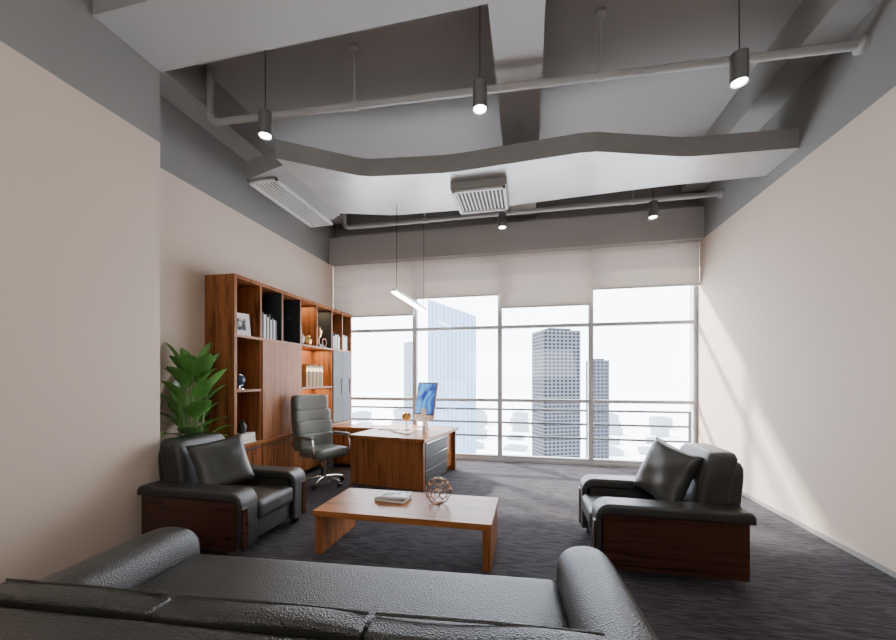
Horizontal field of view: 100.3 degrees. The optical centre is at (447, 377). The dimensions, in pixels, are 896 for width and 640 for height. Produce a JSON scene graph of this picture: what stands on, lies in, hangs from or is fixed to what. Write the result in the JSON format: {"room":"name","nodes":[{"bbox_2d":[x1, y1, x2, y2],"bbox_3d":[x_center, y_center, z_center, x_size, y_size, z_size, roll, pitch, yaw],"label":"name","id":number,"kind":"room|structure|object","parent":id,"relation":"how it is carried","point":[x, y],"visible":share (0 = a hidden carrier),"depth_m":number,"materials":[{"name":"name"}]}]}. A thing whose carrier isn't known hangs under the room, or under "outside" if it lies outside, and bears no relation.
{"room":"office","nodes":[
{"label":"office","id":0,"kind":"room"},
{"bbox_2d":[0,0,335,583],"bbox_3d":[-3.332,-0.965,3.259,0.720,5.170,10.180,0,0,12],"label":"wall","id":1,"kind":"structure","parent":0,"point":[117,206],"depth_m":3.17,"materials":[{"name":"paint"}]},
{"bbox_2d":[160,65,342,224],"bbox_3d":[-2.688,-3.350,5.723,0.350,0.400,3.970,0,0,12],"label":"trim","id":2,"kind":"structure","parent":1,"relation":"attached to","point":[185,88],"depth_m":4.54,"materials":[{"name":"grey paint"}]},
{"bbox_2d":[93,0,503,71],"bbox_3d":[0.027,-3.300,2.806,6.880,0.500,0.600,0,0,12],"label":"ceiling panel","id":3,"kind":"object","parent":1,"relation":"attached to","point":[169,34],"depth_m":3.19,"materials":[{"name":"grey paint"}]},
{"bbox_2d":[456,457,640,467],"bbox_3d":[0.981,1.575,7.266,6.880,0.050,0.180,0,0,12],"label":"trim","id":4,"kind":"structure","parent":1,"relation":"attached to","point":[458,458],"depth_m":6.97,"materials":[{"name":"metal"}]},
{"bbox_2d":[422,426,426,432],"bbox_3d":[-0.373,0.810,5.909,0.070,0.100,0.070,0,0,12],"label":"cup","id":5,"kind":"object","parent":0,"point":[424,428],"depth_m":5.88,"materials":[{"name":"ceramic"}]},
{"bbox_2d":[198,0,802,158],"bbox_3d":[-0.027,-3.625,2.552,7.480,0.150,10.180,0,0,12],"label":"ceiling","id":6,"kind":"structure","parent":0,"point":[439,52],"depth_m":4.35,"materials":[{"name":"grey paint"}]},
{"bbox_2d":[258,50,271,139],"bbox_3d":[-1.814,-2.975,3.711,0.128,1.150,0.128,0,0,12],"label":"pendant spotlight","id":7,"kind":"object","parent":6,"relation":"hanging from","point":[264,115],"visible":0.83,"depth_m":3.67,"materials":[{"name":"grey"}]},
{"bbox_2d":[391,205,426,312],"bbox_3d":[-0.594,-2.380,6.119,0.070,2.340,1.680,0,0,12],"label":"linear pendant light","id":8,"kind":"object","parent":6,"relation":"hanging from","point":[395,291],"visible":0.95,"depth_m":5.61,"materials":[{"name":"white paint"}]},
{"bbox_2d":[392,291,426,312],"bbox_3d":[-0.594,-1.220,6.119,0.066,0.020,1.660,0,0,12],"label":"diffuser","id":9,"kind":"object","parent":8,"relation":"attached to","point":[397,293],"depth_m":5.95,"materials":[{"name":"white"}]},
{"bbox_2d":[473,6,486,114],"bbox_3d":[0.286,-2.975,3.344,0.128,1.150,0.128,0,0,12],"label":"pendant spotlight","id":10,"kind":"object","parent":6,"relation":"hanging from","point":[479,84],"visible":1,"depth_m":3.30,"materials":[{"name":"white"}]},
{"bbox_2d":[498,211,505,228],"bbox_3d":[0.868,-2.975,5.971,0.128,1.150,0.128,0,0,12],"label":"pendant spotlight","id":11,"kind":"object","parent":6,"relation":"hanging from","point":[501,215],"visible":0.74,"depth_m":5.92,"materials":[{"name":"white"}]},
{"bbox_2d":[342,188,723,229],"bbox_3d":[1.095,-3.140,6.331,6.267,0.820,0.140,0,0,12],"label":"pipe","id":12,"kind":"object","parent":6,"relation":"hanging from","point":[720,193],"visible":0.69,"depth_m":6.20,"materials":[{"name":"metal"}]},
{"bbox_2d":[206,7,869,125],"bbox_3d":[0.448,-3.205,3.802,6.489,0.690,0.151,0,0,9],"label":"pipe","id":13,"kind":"object","parent":6,"relation":"hanging from","point":[859,46],"visible":1,"depth_m":3.68,"materials":[{"name":"metal"}]},
{"bbox_2d":[648,200,657,218],"bbox_3d":[3.067,-2.975,5.592,0.128,1.150,0.128,0,0,12],"label":"pendant spotlight","id":14,"kind":"object","parent":6,"relation":"hanging from","point":[652,205],"visible":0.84,"depth_m":5.54,"materials":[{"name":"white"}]},
{"bbox_2d":[729,0,748,88],"bbox_3d":[2.369,-2.975,3.042,0.128,1.150,0.128,0,0,12],"label":"pendant spotlight","id":15,"kind":"object","parent":6,"relation":"hanging from","point":[739,59],"visible":1,"depth_m":3.01,"materials":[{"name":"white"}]},
{"bbox_2d":[336,184,695,237],"bbox_3d":[1.008,-2.945,7.393,6.880,1.210,0.280,0,0,12],"label":"wall","id":16,"kind":"structure","parent":0,"point":[351,219],"depth_m":7.07,"materials":[{"name":"grey paint"}]},
{"bbox_2d":[334,261,412,317],"bbox_3d":[-1.545,-1.794,7.651,1.738,1.092,0.038,0,0,12],"label":"roller shade","id":17,"kind":"object","parent":16,"relation":"attached to","point":[362,290],"visible":0.9,"depth_m":7.65,"materials":[{"name":"grey fabric"}]},
{"bbox_2d":[352,306,414,424],"bbox_3d":[-1.515,-0.395,7.789,1.740,3.890,0.100,0,0,12],"label":"window","id":18,"kind":"structure","parent":16,"relation":"in","point":[413,328],"depth_m":7.63,"materials":[{"name":"white metal"}]},
{"bbox_2d":[415,256,499,457],"bbox_3d":[0.172,-0.395,7.428,1.710,3.890,0.100,0,0,12],"label":"window","id":19,"kind":"structure","parent":16,"relation":"in","point":[478,455],"depth_m":7.32,"materials":[{"name":"white metal"}]},
{"bbox_2d":[413,255,498,299],"bbox_3d":[0.143,-1.954,7.290,1.706,0.772,0.038,0,0,12],"label":"roman shade","id":20,"kind":"object","parent":19,"relation":"attached to","point":[478,276],"visible":1,"depth_m":7.29,"materials":[{"name":"grey fabric"}]},
{"bbox_2d":[329,206,703,266],"bbox_3d":[0.948,-2.605,7.109,6.880,0.530,0.300,0,0,12],"label":"beam","id":21,"kind":"structure","parent":16,"relation":"attached to","point":[678,225],"depth_m":6.86,"materials":[{"name":"grey paint"}]},
{"bbox_2d":[488,0,545,219],"bbox_3d":[0.994,-3.300,5.079,0.460,0.500,4.250,0,0,12],"label":"ceiling beam","id":22,"kind":"structure","parent":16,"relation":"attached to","point":[516,26],"depth_m":3.62,"materials":[{"name":"grey paint"}]},
{"bbox_2d":[500,305,590,462],"bbox_3d":[1.820,-0.395,7.076,1.660,3.890,0.100,0,0,12],"label":"window","id":23,"kind":"structure","parent":16,"relation":"in","point":[502,456],"depth_m":7.00,"materials":[{"name":"white metal"}]},
{"bbox_2d":[500,249,591,308],"bbox_3d":[1.790,-1.829,6.938,1.656,1.022,0.038,0,0,12],"label":"roman shade","id":24,"kind":"object","parent":16,"relation":"attached to","point":[551,278],"visible":1,"depth_m":6.93,"materials":[{"name":"grey fabric"}]},
{"bbox_2d":[591,286,695,464],"bbox_3d":[3.477,-0.395,6.721,1.730,3.890,0.100,0,0,12],"label":"window","id":25,"kind":"structure","parent":16,"relation":"in","point":[692,321],"depth_m":6.64,"materials":[{"name":"white metal"}]},
{"bbox_2d":[592,241,699,289],"bbox_3d":[3.454,-1.964,6.582,1.738,0.752,0.038,0,0,12],"label":"roman shade","id":26,"kind":"object","parent":16,"relation":"attached to","point":[669,264],"visible":1,"depth_m":6.58,"materials":[{"name":"grey fabric"}]},
{"bbox_2d":[200,459,895,639],"bbox_3d":[-0.043,1.660,2.479,7.480,0.120,10.030,0,0,12],"label":"floor","id":27,"kind":"structure","parent":0,"point":[802,585],"depth_m":3.30,"materials":[{"name":"carpet"}]},
{"bbox_2d":[160,342,232,435],"bbox_3d":[-2.840,0.588,4.201,0.658,2.024,0.708,0,0,12],"label":"potted plant","id":28,"kind":"object","parent":27,"relation":"on","point":[189,369],"visible":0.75,"depth_m":4.15,"materials":[{"name":"green plant"}]},
{"bbox_2d":[137,432,305,556],"bbox_3d":[-2.248,1.100,3.825,1.170,1.000,0.990,0,0,12],"label":"armchair","id":29,"kind":"object","parent":27,"relation":"on","point":[228,518],"visible":0.84,"depth_m":3.44,"materials":[{"name":"black leather"}]},
{"bbox_2d":[186,433,255,485],"bbox_3d":[-2.280,0.860,3.781,0.298,0.534,0.574,0,0,38],"label":"cushion","id":30,"kind":"object","parent":29,"relation":"on","point":[225,461],"visible":0.93,"depth_m":3.71,"materials":[{"name":"grey leather"}]},
{"bbox_2d":[231,483,292,518],"bbox_3d":[-2.108,1.220,3.795,0.880,0.200,0.536,0,0,12],"label":"seat cushion","id":31,"kind":"object","parent":29,"relation":"on","point":[271,498],"depth_m":3.74,"materials":[{"name":"black leather"}]},
{"bbox_2d":[205,273,351,473],"bbox_3d":[-2.517,0.150,6.224,0.465,2.900,3.160,0,0,12],"label":"bookcase","id":32,"kind":"object","parent":27,"relation":"on","point":[271,369],"visible":0.7,"depth_m":5.31,"materials":[{"name":"brown wood"}]},
{"bbox_2d":[237,374,244,389],"bbox_3d":[-2.710,0.047,4.854,0.141,0.205,0.141,0,0,-41],"label":"desk globe","id":33,"kind":"object","parent":32,"relation":"on","point":[240,378],"visible":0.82,"depth_m":4.82,"materials":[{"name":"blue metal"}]},
{"bbox_2d":[237,313,250,335],"bbox_3d":[-2.718,-0.705,4.912,0.062,0.300,0.240,0,0,27],"label":"picture frame","id":34,"kind":"object","parent":32,"relation":"on","point":[243,322],"visible":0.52,"depth_m":4.94,"materials":[{"name":"white paint"}]},
{"bbox_2d":[237,318,245,330],"bbox_3d":[-2.712,-0.705,4.910,0.001,0.160,0.120,-9,-4,27],"label":"print","id":35,"kind":"object","parent":34,"relation":"attached to","point":[241,325],"depth_m":4.91},
{"bbox_2d":[243,438,255,443],"bbox_3d":[-2.707,0.829,4.915,0.200,0.040,0.270,0,0,12],"label":"book","id":36,"kind":"object","parent":32,"relation":"on","point":[250,440],"visible":0.18,"depth_m":4.91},
{"bbox_2d":[242,435,254,440],"bbox_3d":[-2.707,0.788,4.915,0.200,0.040,0.270,0,0,9],"label":"book","id":37,"kind":"object","parent":36,"relation":"on","point":[253,436],"visible":0.18,"depth_m":4.91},
{"bbox_2d":[237,432,254,437],"bbox_3d":[-2.707,0.747,4.915,0.200,0.040,0.270,0,0,6],"label":"book","id":38,"kind":"object","parent":37,"relation":"on","point":[246,434],"visible":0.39,"depth_m":4.90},
{"bbox_2d":[237,421,246,432],"bbox_3d":[-2.707,0.645,4.915,0.120,0.160,0.120,0,0,12],"label":"vase","id":39,"kind":"object","parent":38,"relation":"on","point":[241,427],"visible":0.98,"depth_m":4.88,"materials":[{"name":"black ceramic"}]},
{"bbox_2d":[262,313,263,337],"bbox_3d":[-2.664,-0.729,5.210,0.200,0.356,0.035,0,0,12],"label":"book","id":40,"kind":"object","parent":32,"relation":"on","point":[262,313],"visible":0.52,"depth_m":5.19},
{"bbox_2d":[264,315,265,337],"bbox_3d":[-2.656,-0.717,5.248,0.200,0.332,0.035,0,0,12],"label":"book","id":41,"kind":"object","parent":32,"relation":"on","point":[264,315],"visible":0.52,"depth_m":5.23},
{"bbox_2d":[267,317,268,338],"bbox_3d":[-2.642,-0.706,5.314,0.200,0.309,0.028,0,0,12],"label":"book","id":42,"kind":"object","parent":32,"relation":"on","point":[267,317],"visible":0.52,"depth_m":5.29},
{"bbox_2d":[270,320,271,338],"bbox_3d":[-2.629,-0.693,5.377,0.200,0.283,0.028,0,0,12],"label":"book","id":43,"kind":"object","parent":32,"relation":"on","point":[270,320],"visible":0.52,"depth_m":5.35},
{"bbox_2d":[270,318,273,339],"bbox_3d":[-2.621,-0.708,5.411,0.200,0.313,0.035,0,0,12],"label":"book","id":44,"kind":"object","parent":32,"relation":"on","point":[272,319],"visible":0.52,"depth_m":5.38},
{"bbox_2d":[275,321,276,339],"bbox_3d":[-2.607,-0.693,5.481,0.200,0.285,0.035,0,0,12],"label":"book","id":45,"kind":"object","parent":32,"relation":"on","point":[275,321],"visible":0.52,"depth_m":5.46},
{"bbox_2d":[244,419,351,446],"bbox_3d":[-2.517,0.865,6.224,0.465,0.030,3.070,0,0,12],"label":"countertop","id":46,"kind":"structure","parent":32,"relation":"on","point":[290,434],"depth_m":5.34,"materials":[{"name":"brown wood"}]},
{"bbox_2d":[301,327,304,343],"bbox_3d":[-2.453,-0.701,6.200,0.150,0.300,0.150,0,0,12],"label":"vase","id":47,"kind":"object","parent":32,"relation":"on","point":[302,335],"visible":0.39,"depth_m":6.17,"materials":[{"name":"grey ceramic"}]},
{"bbox_2d":[302,365,307,386],"bbox_3d":[-2.436,-0.031,6.230,0.201,0.360,0.046,0,0,12],"label":"book","id":48,"kind":"object","parent":32,"relation":"on","point":[304,367],"visible":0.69,"depth_m":6.20,"materials":[{"name":"beige paper"}]},
{"bbox_2d":[302,364,309,386],"bbox_3d":[-2.424,-0.041,6.287,0.201,0.380,0.046,0,0,12],"label":"book","id":49,"kind":"object","parent":32,"relation":"on","point":[302,364],"visible":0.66,"depth_m":6.26,"materials":[{"name":"beige paper"}]},
{"bbox_2d":[303,335,311,344],"bbox_3d":[-2.411,-0.636,6.396,0.160,0.170,0.160,0,0,12],"label":"vase","id":50,"kind":"object","parent":32,"relation":"on","point":[308,341],"visible":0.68,"depth_m":6.34,"materials":[{"name":"gold metal"}]},
{"bbox_2d":[310,365,311,386],"bbox_3d":[-2.411,-0.031,6.343,0.201,0.360,0.046,0,0,12],"label":"book","id":51,"kind":"object","parent":32,"relation":"on","point":[310,365],"visible":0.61,"depth_m":6.30,"materials":[{"name":"beige paper"}]},
{"bbox_2d":[310,364,313,386],"bbox_3d":[-2.399,-0.041,6.400,0.201,0.380,0.046,0,0,12],"label":"book","id":52,"kind":"object","parent":32,"relation":"on","point":[312,365],"visible":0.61,"depth_m":6.36,"materials":[{"name":"beige paper"}]},
{"bbox_2d":[314,366,315,386],"bbox_3d":[-2.387,-0.031,6.457,0.201,0.360,0.046,0,0,12],"label":"book","id":53,"kind":"object","parent":32,"relation":"on","point":[314,366],"visible":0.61,"depth_m":6.44,"materials":[{"name":"beige paper"}]},
{"bbox_2d":[314,365,317,386],"bbox_3d":[-2.375,-0.041,6.514,0.201,0.380,0.046,0,0,12],"label":"book","id":54,"kind":"object","parent":32,"relation":"on","point":[314,365],"visible":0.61,"depth_m":6.48,"materials":[{"name":"beige paper"}]},
{"bbox_2d":[318,365,320,385],"bbox_3d":[-2.351,-0.041,6.627,0.201,0.380,0.046,0,0,12],"label":"book","id":55,"kind":"object","parent":32,"relation":"on","point":[318,365],"visible":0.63,"depth_m":6.59,"materials":[{"name":"beige paper"}]},
{"bbox_2d":[318,326,321,346],"bbox_3d":[-2.317,-0.737,6.692,0.130,0.372,0.130,0,0,12],"label":"trophy","id":56,"kind":"object","parent":32,"relation":"on","point":[319,328],"visible":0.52,"depth_m":6.66,"materials":[{"name":"gold metal"}]},
{"bbox_2d":[318,330,321,343],"bbox_3d":[-2.317,-0.726,6.692,0.130,0.250,0.130,0,0,12],"label":"cup","id":57,"kind":"object","parent":56,"relation":"on","point":[319,331],"depth_m":6.66,"materials":[{"name":"gold metal"}]},
{"bbox_2d":[321,366,322,385],"bbox_3d":[-2.339,-0.031,6.684,0.201,0.360,0.046,0,0,12],"label":"book","id":58,"kind":"object","parent":32,"relation":"on","point":[321,366],"visible":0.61,"depth_m":6.66,"materials":[{"name":"beige paper"}]},
{"bbox_2d":[290,394,350,489],"bbox_3d":[-1.919,0.930,5.664,0.786,1.339,0.710,0,0,36],"label":"office chair","id":59,"kind":"object","parent":27,"relation":"on","point":[311,422],"visible":0.99,"depth_m":5.63,"materials":[{"name":"grey leather"}]},
{"bbox_2d":[0,527,657,639],"bbox_3d":[-0.625,1.199,1.725,3.000,0.802,1.417,0,0,8],"label":"sofa","id":60,"kind":"object","parent":27,"relation":"on","point":[157,584],"visible":1,"depth_m":1.71,"materials":[{"name":"leather"}]},
{"bbox_2d":[0,582,170,621],"bbox_3d":[-1.411,0.992,1.421,0.760,0.387,0.155,0,0,8],"label":"cushion","id":61,"kind":"object","parent":60,"relation":"on","point":[92,600],"depth_m":1.37,"materials":[{"name":"leather"}]},
{"bbox_2d":[151,598,370,639],"bbox_3d":[-0.648,0.992,1.313,0.770,0.388,0.155,0,0,8],"label":"cushion","id":62,"kind":"object","parent":60,"relation":"on","point":[268,617],"depth_m":1.26,"materials":[{"name":"leather"}]},
{"bbox_2d":[137,554,568,628],"bbox_3d":[-0.588,1.229,1.809,2.320,0.202,1.020,0,0,8],"label":"seat cushion","id":63,"kind":"object","parent":60,"relation":"on","point":[531,601],"depth_m":2.02,"materials":[{"name":"leather"}]},
{"bbox_2d":[364,617,607,639],"bbox_3d":[0.119,0.992,1.204,0.770,0.387,0.155,0,0,8],"label":"cushion","id":64,"kind":"object","parent":60,"relation":"on","point":[380,628],"depth_m":1.19,"materials":[{"name":"leather"}]},
{"bbox_2d":[332,424,386,466],"bbox_3d":[-1.634,1.240,6.871,0.910,0.720,0.445,0,0,12],"label":"credenza","id":65,"kind":"object","parent":27,"relation":"on","point":[344,461],"visible":0.42,"depth_m":6.72,"materials":[{"name":"brown wood"}]},
{"bbox_2d":[332,424,386,429],"bbox_3d":[-1.634,0.900,6.874,0.910,0.040,0.440,0,0,12],"label":"countertop","id":66,"kind":"structure","parent":65,"relation":"on","point":[342,426],"depth_m":6.79,"materials":[{"name":"brown wood"}]},
{"bbox_2d":[349,424,457,491],"bbox_3d":[-0.664,1.230,6.125,1.270,0.740,1.430,0,0,21],"label":"desk","id":67,"kind":"object","parent":27,"relation":"on","point":[383,458],"visible":0.97,"depth_m":5.54,"materials":[{"name":"brown wood"}]},
{"bbox_2d":[378,427,398,429],"bbox_3d":[-1.005,0.854,6.299,0.300,0.012,0.210,0,0,27],"label":"stack","id":68,"kind":"object","parent":67,"relation":"on","point":[383,428],"visible":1,"depth_m":6.28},
{"bbox_2d":[391,430,411,433],"bbox_3d":[-0.736,0.853,5.884,0.120,0.015,0.400,0,0,-40],"label":"keyboard","id":69,"kind":"object","parent":67,"relation":"on","point":[396,431],"visible":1,"depth_m":5.83,"materials":[{"name":"white paint"}]},
{"bbox_2d":[402,412,410,429],"bbox_3d":[-0.692,0.710,6.232,0.161,0.300,0.161,0,0,12],"label":"desk globe","id":70,"kind":"object","parent":67,"relation":"on","point":[406,416],"visible":1,"depth_m":6.18,"materials":[{"name":"white paint"}]},
{"bbox_2d":[422,422,426,432],"bbox_3d":[-0.372,0.774,5.913,0.070,0.171,0.079,0,0,12],"label":"pen holder","id":71,"kind":"object","parent":67,"relation":"on","point":[424,428],"visible":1,"depth_m":5.89,"materials":[{"name":"white paint"}]},
{"bbox_2d":[414,382,438,430],"bbox_3d":[-0.409,0.465,6.242,0.228,0.791,0.540,0,0,-40],"label":"computer monitor","id":72,"kind":"object","parent":67,"relation":"on","point":[426,399],"visible":0.84,"depth_m":6.23,"materials":[{"name":"white metal"}]},
{"bbox_2d":[313,488,497,571],"bbox_3d":[-0.360,1.400,3.574,1.620,0.400,0.720,0,0,12],"label":"coffee table","id":73,"kind":"object","parent":27,"relation":"on","point":[334,518],"visible":1,"depth_m":3.40,"materials":[{"name":"brown wood"}]},
{"bbox_2d":[374,495,411,503],"bbox_3d":[-0.539,1.185,3.695,0.310,0.030,0.200,0,0,18],"label":"book","id":74,"kind":"object","parent":73,"relation":"on","point":[396,501],"visible":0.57,"depth_m":3.60,"materials":[{"name":"paper"}]},
{"bbox_2d":[377,490,410,499],"bbox_3d":[-0.527,1.159,3.702,0.300,0.023,0.190,0,0,8],"label":"magazine","id":75,"kind":"object","parent":74,"relation":"on","point":[399,495],"visible":1,"depth_m":3.65,"materials":[{"name":"paper"}]},
{"bbox_2d":[382,491,407,496],"bbox_3d":[-0.523,1.148,3.701,0.230,0.001,0.140,0,0,8],"label":"picture","id":76,"kind":"object","parent":75,"relation":"on","point":[385,493],"depth_m":3.69},
{"bbox_2d":[425,477,450,504],"bbox_3d":[-0.094,1.076,3.579,0.255,0.246,0.244,0,0,12],"label":"ornament","id":77,"kind":"object","parent":73,"relation":"on","point":[440,478],"visible":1,"depth_m":3.55,"materials":[{"name":"brown metal"}]},
{"bbox_2d":[579,443,756,591],"bbox_3d":[1.842,1.100,3.339,1.170,1.000,0.990,0,0,12],"label":"armchair","id":78,"kind":"object","parent":27,"relation":"on","point":[706,534],"visible":0.94,"depth_m":2.92,"materials":[{"name":"black leather"}]},
{"bbox_2d":[582,494,656,528],"bbox_3d":[1.702,1.220,3.369,0.880,0.200,0.536,0,0,12],"label":"seat cushion","id":79,"kind":"object","parent":78,"relation":"on","point":[588,500],"depth_m":3.54,"materials":[{"name":"black leather"}]},
{"bbox_2d":[632,437,703,500],"bbox_3d":[1.921,0.840,3.310,0.290,0.572,0.571,0,0,-11],"label":"cushion","id":80,"kind":"object","parent":78,"relation":"on","point":[666,472],"visible":0.94,"depth_m":3.22,"materials":[{"name":"grey leather"}]},
{"bbox_3d":[1.053,1.775,7.603,7.480,0.150,0.450,0,0,12],"label":"trim","id":81,"kind":"structure","parent":27,"relation":"attached to","visible":0},
{"bbox_2d":[352,406,690,457],"bbox_3d":[1.016,1.150,7.432,6.840,1.100,0.040,0,0,12],"label":"balcony railing","id":82,"kind":"object","parent":81,"relation":"on","point":[400,407],"visible":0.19,"depth_m":7.17,"materials":[{"name":"metal"}]},
{"bbox_2d":[690,0,895,571],"bbox_3d":[3.459,-0.965,1.807,0.250,5.170,10.180,0,0,12],"label":"wall","id":83,"kind":"structure","parent":0,"point":[796,291],"depth_m":3.77,"materials":[{"name":"paint"}]},
{"bbox_2d":[246,128,798,227],"bbox_3d":[0.686,-2.560,4.644,6.360,0.320,1.870,0,0,12],"label":"ceiling panel","id":84,"kind":"object","parent":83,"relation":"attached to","point":[589,163],"visible":0.88,"depth_m":4.56,"materials":[{"name":"grey paint"}]},
{"bbox_2d":[248,178,333,226],"bbox_3d":[-2.189,-2.475,5.377,0.410,0.030,1.400,0,0,12],"label":"air vent","id":85,"kind":"object","parent":84,"relation":"attached to","point":[274,189],"visible":1,"depth_m":5.24,"materials":[{"name":"metal"}]},
{"bbox_2d":[450,176,508,211],"bbox_3d":[0.448,-2.460,5.038,0.710,0.120,0.680,0,0,12],"label":"outlet","id":86,"kind":"object","parent":84,"relation":"attached to","point":[490,181],"depth_m":4.71,"materials":[{"name":"metal"}]},
{"bbox_2d":[452,185,507,213],"bbox_3d":[0.448,-2.385,5.038,0.670,0.030,0.640,0,0,12],"label":"air vent","id":87,"kind":"object","parent":84,"relation":"attached to","point":[485,199],"visible":1,"depth_m":5.01,"materials":[{"name":"metal"}]},
{"bbox_2d":[681,0,880,191],"bbox_3d":[3.698,-3.350,4.358,0.350,0.400,3.970,0,0,12],"label":"beam","id":88,"kind":"structure","parent":83,"relation":"attached to","point":[770,84],"depth_m":3.86,"materials":[{"name":"grey paint"}]},
{"bbox_2d":[742,491,895,578],"bbox_3d":[3.300,1.577,1.687,0.012,0.045,9.880,0,0,12],"label":"baseboard","id":89,"kind":"structure","parent":83,"relation":"attached to","point":[873,563],"depth_m":3.64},
{"label":"outside","id":90,"kind":"structure","parent":0,"visible":0},
{"bbox_2d":[352,392,689,459],"bbox_3d":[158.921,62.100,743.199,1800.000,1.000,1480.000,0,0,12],"label":"ground","id":91,"kind":"structure","parent":90,"point":[630,448],"depth_m":598.39,"materials":[{"name":"white"}]},
{"bbox_2d":[352,411,371,420],"bbox_3d":[-125.125,55.003,543.262,20.756,13.194,19.033,0,0,19],"label":"building","id":92,"kind":"structure","parent":91,"relation":"on","point":[358,414],"depth_m":536.26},
{"bbox_2d":[356,422,371,424],"bbox_3d":[-106.534,58.839,472.971,16.548,5.522,20.349,0,0,5],"label":"building","id":93,"kind":"structure","parent":91,"relation":"on","point":[366,423],"depth_m":469.45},
{"bbox_2d":[391,421,403,424],"bbox_3d":[-58.018,56.852,466.371,18.512,9.495,18.933,0,0,19],"label":"building","id":94,"kind":"structure","parent":91,"relation":"on","point":[392,422],"depth_m":457.69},
{"bbox_2d":[393,408,403,415],"bbox_3d":[-77.582,55.583,613.662,19.246,12.035,16.128,0,0,14],"label":"building","id":95,"kind":"structure","parent":91,"relation":"on","point":[397,411],"depth_m":606.48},
{"bbox_2d":[404,342,412,424],"bbox_3d":[-24.269,19.260,240.389,6.000,84.680,8.000,0,0,12],"label":"glass tower","id":96,"kind":"structure","parent":91,"relation":"on","point":[408,346],"depth_m":236.46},
{"bbox_2d":[428,299,475,452],"bbox_3d":[2.909,8.600,219.239,27.000,106.000,20.000,0,0,4],"label":"glass tower","id":97,"kind":"structure","parent":91,"relation":"on","point":[451,354],"depth_m":209.19,"materials":[{"name":"glass"}]},
{"bbox_2d":[476,442,483,448],"bbox_3d":[22.157,59.182,330.867,18.944,4.835,12.195,0,0,11],"label":"building","id":98,"kind":"structure","parent":91,"relation":"on","point":[479,445],"depth_m":324.15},
{"bbox_2d":[476,423,484,428],"bbox_3d":[35.695,56.699,444.162,16.382,9.802,12.033,0,0,5],"label":"building","id":99,"kind":"structure","parent":91,"relation":"on","point":[478,425],"depth_m":437.90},
{"bbox_2d":[476,413,486,424],"bbox_3d":[41.795,54.901,503.594,21.190,13.398,19.130,0,0,2],"label":"building","id":100,"kind":"structure","parent":91,"relation":"on","point":[479,416],"depth_m":494.03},
{"bbox_2d":[476,428,486,439],"bbox_3d":[30.754,57.008,383.405,15.452,9.185,15.476,0,0,23],"label":"building","id":101,"kind":"structure","parent":91,"relation":"on","point":[478,431],"depth_m":375.47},
{"bbox_2d":[503,444,527,451],"bbox_3d":[58.525,59.785,323.223,17.863,3.630,17.123,0,0,23],"label":"building","id":102,"kind":"structure","parent":91,"relation":"on","point":[509,447],"depth_m":317.49,"materials":[{"name":"white"}]},
{"bbox_2d":[507,434,523,440],"bbox_3d":[68.013,59.449,376.510,13.812,4.302,13.633,0,0,22],"label":"building","id":103,"kind":"structure","parent":91,"relation":"on","point":[508,438],"depth_m":371.19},
{"bbox_2d":[510,417,527,424],"bbox_3d":[94.363,57.247,495.143,21.987,8.707,17.892,0,0,15],"label":"building","id":104,"kind":"structure","parent":91,"relation":"on","point":[516,419],"depth_m":487.56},
{"bbox_2d":[512,411,527,417],"bbox_3d":[109.914,56.534,569.055,21.493,10.132,20.487,0,0,3],"label":"building","id":105,"kind":"structure","parent":91,"relation":"on","point":[520,414],"depth_m":559.13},
{"bbox_2d":[512,424,528,431],"bbox_3d":[83.758,57.213,432.397,18.252,8.774,12.661,0,0,6],"label":"building","id":106,"kind":"structure","parent":91,"relation":"on","point":[515,427],"depth_m":426.30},
{"bbox_2d":[532,328,580,457],"bbox_3d":[38.245,22.147,132.942,13.500,78.905,10.000,0,0,-12],"label":"office tower","id":107,"kind":"structure","parent":91,"relation":"on","point":[556,352],"depth_m":128.34,"materials":[{"name":"stone"}]},
{"bbox_2d":[586,359,608,458],"bbox_3d":[71.512,26.230,179.004,8.000,70.740,7.000,0,0,-8],"label":"office tower","id":108,"kind":"structure","parent":91,"relation":"on","point":[600,366],"depth_m":175.55,"materials":[{"name":"glass"}]},
{"bbox_2d":[609,413,618,420],"bbox_3d":[235.115,56.603,547.201,20.082,9.994,20.555,0,0,1],"label":"building","id":109,"kind":"structure","parent":91,"relation":"on","point":[612,417],"depth_m":536.92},
{"bbox_2d":[609,437,619,444],"bbox_3d":[151.654,59.118,355.608,13.896,4.964,21.618,0,0,1],"label":"building","id":110,"kind":"structure","parent":91,"relation":"on","point":[610,442],"depth_m":344.80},
{"bbox_2d":[609,421,620,427],"bbox_3d":[207.290,57.948,469.695,16.621,7.304,13.898,0,0,15],"label":"building","id":111,"kind":"structure","parent":91,"relation":"on","point":[610,422],"depth_m":464.78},
{"bbox_2d":[609,426,622,435],"bbox_3d":[180.096,57.283,410.236,16.269,8.635,18.837,0,0,6],"label":"building","id":112,"kind":"structure","parent":91,"relation":"on","point":[613,430],"depth_m":400.91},
{"bbox_2d":[609,446,623,455],"bbox_3d":[131.580,58.985,305.536,15.645,5.229,21.114,0,0,4],"label":"building","id":113,"kind":"structure","parent":91,"relation":"on","point":[613,451],"depth_m":295.14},
{"bbox_2d":[638,446,649,454],"bbox_3d":[165.924,59.360,306.267,17.277,4.479,19.004,0,0,22],"label":"building","id":114,"kind":"structure","parent":91,"relation":"on","point":[643,450],"depth_m":303.03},
{"bbox_2d":[645,437,663,444],"bbox_3d":[194.417,58.780,351.780,14.405,5.640,15.566,0,0,24],"label":"building","id":115,"kind":"structure","parent":91,"relation":"on","point":[650,438],"depth_m":348.10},
{"bbox_2d":[651,427,668,436],"bbox_3d":[225.014,56.682,397.511,12.622,9.835,14.539,0,0,6],"label":"building","id":116,"kind":"structure","parent":91,"relation":"on","point":[655,431],"depth_m":390.62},
{"bbox_2d":[649,416,672,428],"bbox_3d":[263.254,54.722,463.314,17.940,13.757,21.134,0,0,1],"label":"building","id":117,"kind":"structure","parent":91,"relation":"on","point":[655,420],"depth_m":452.90,"materials":[{"name":"white"}]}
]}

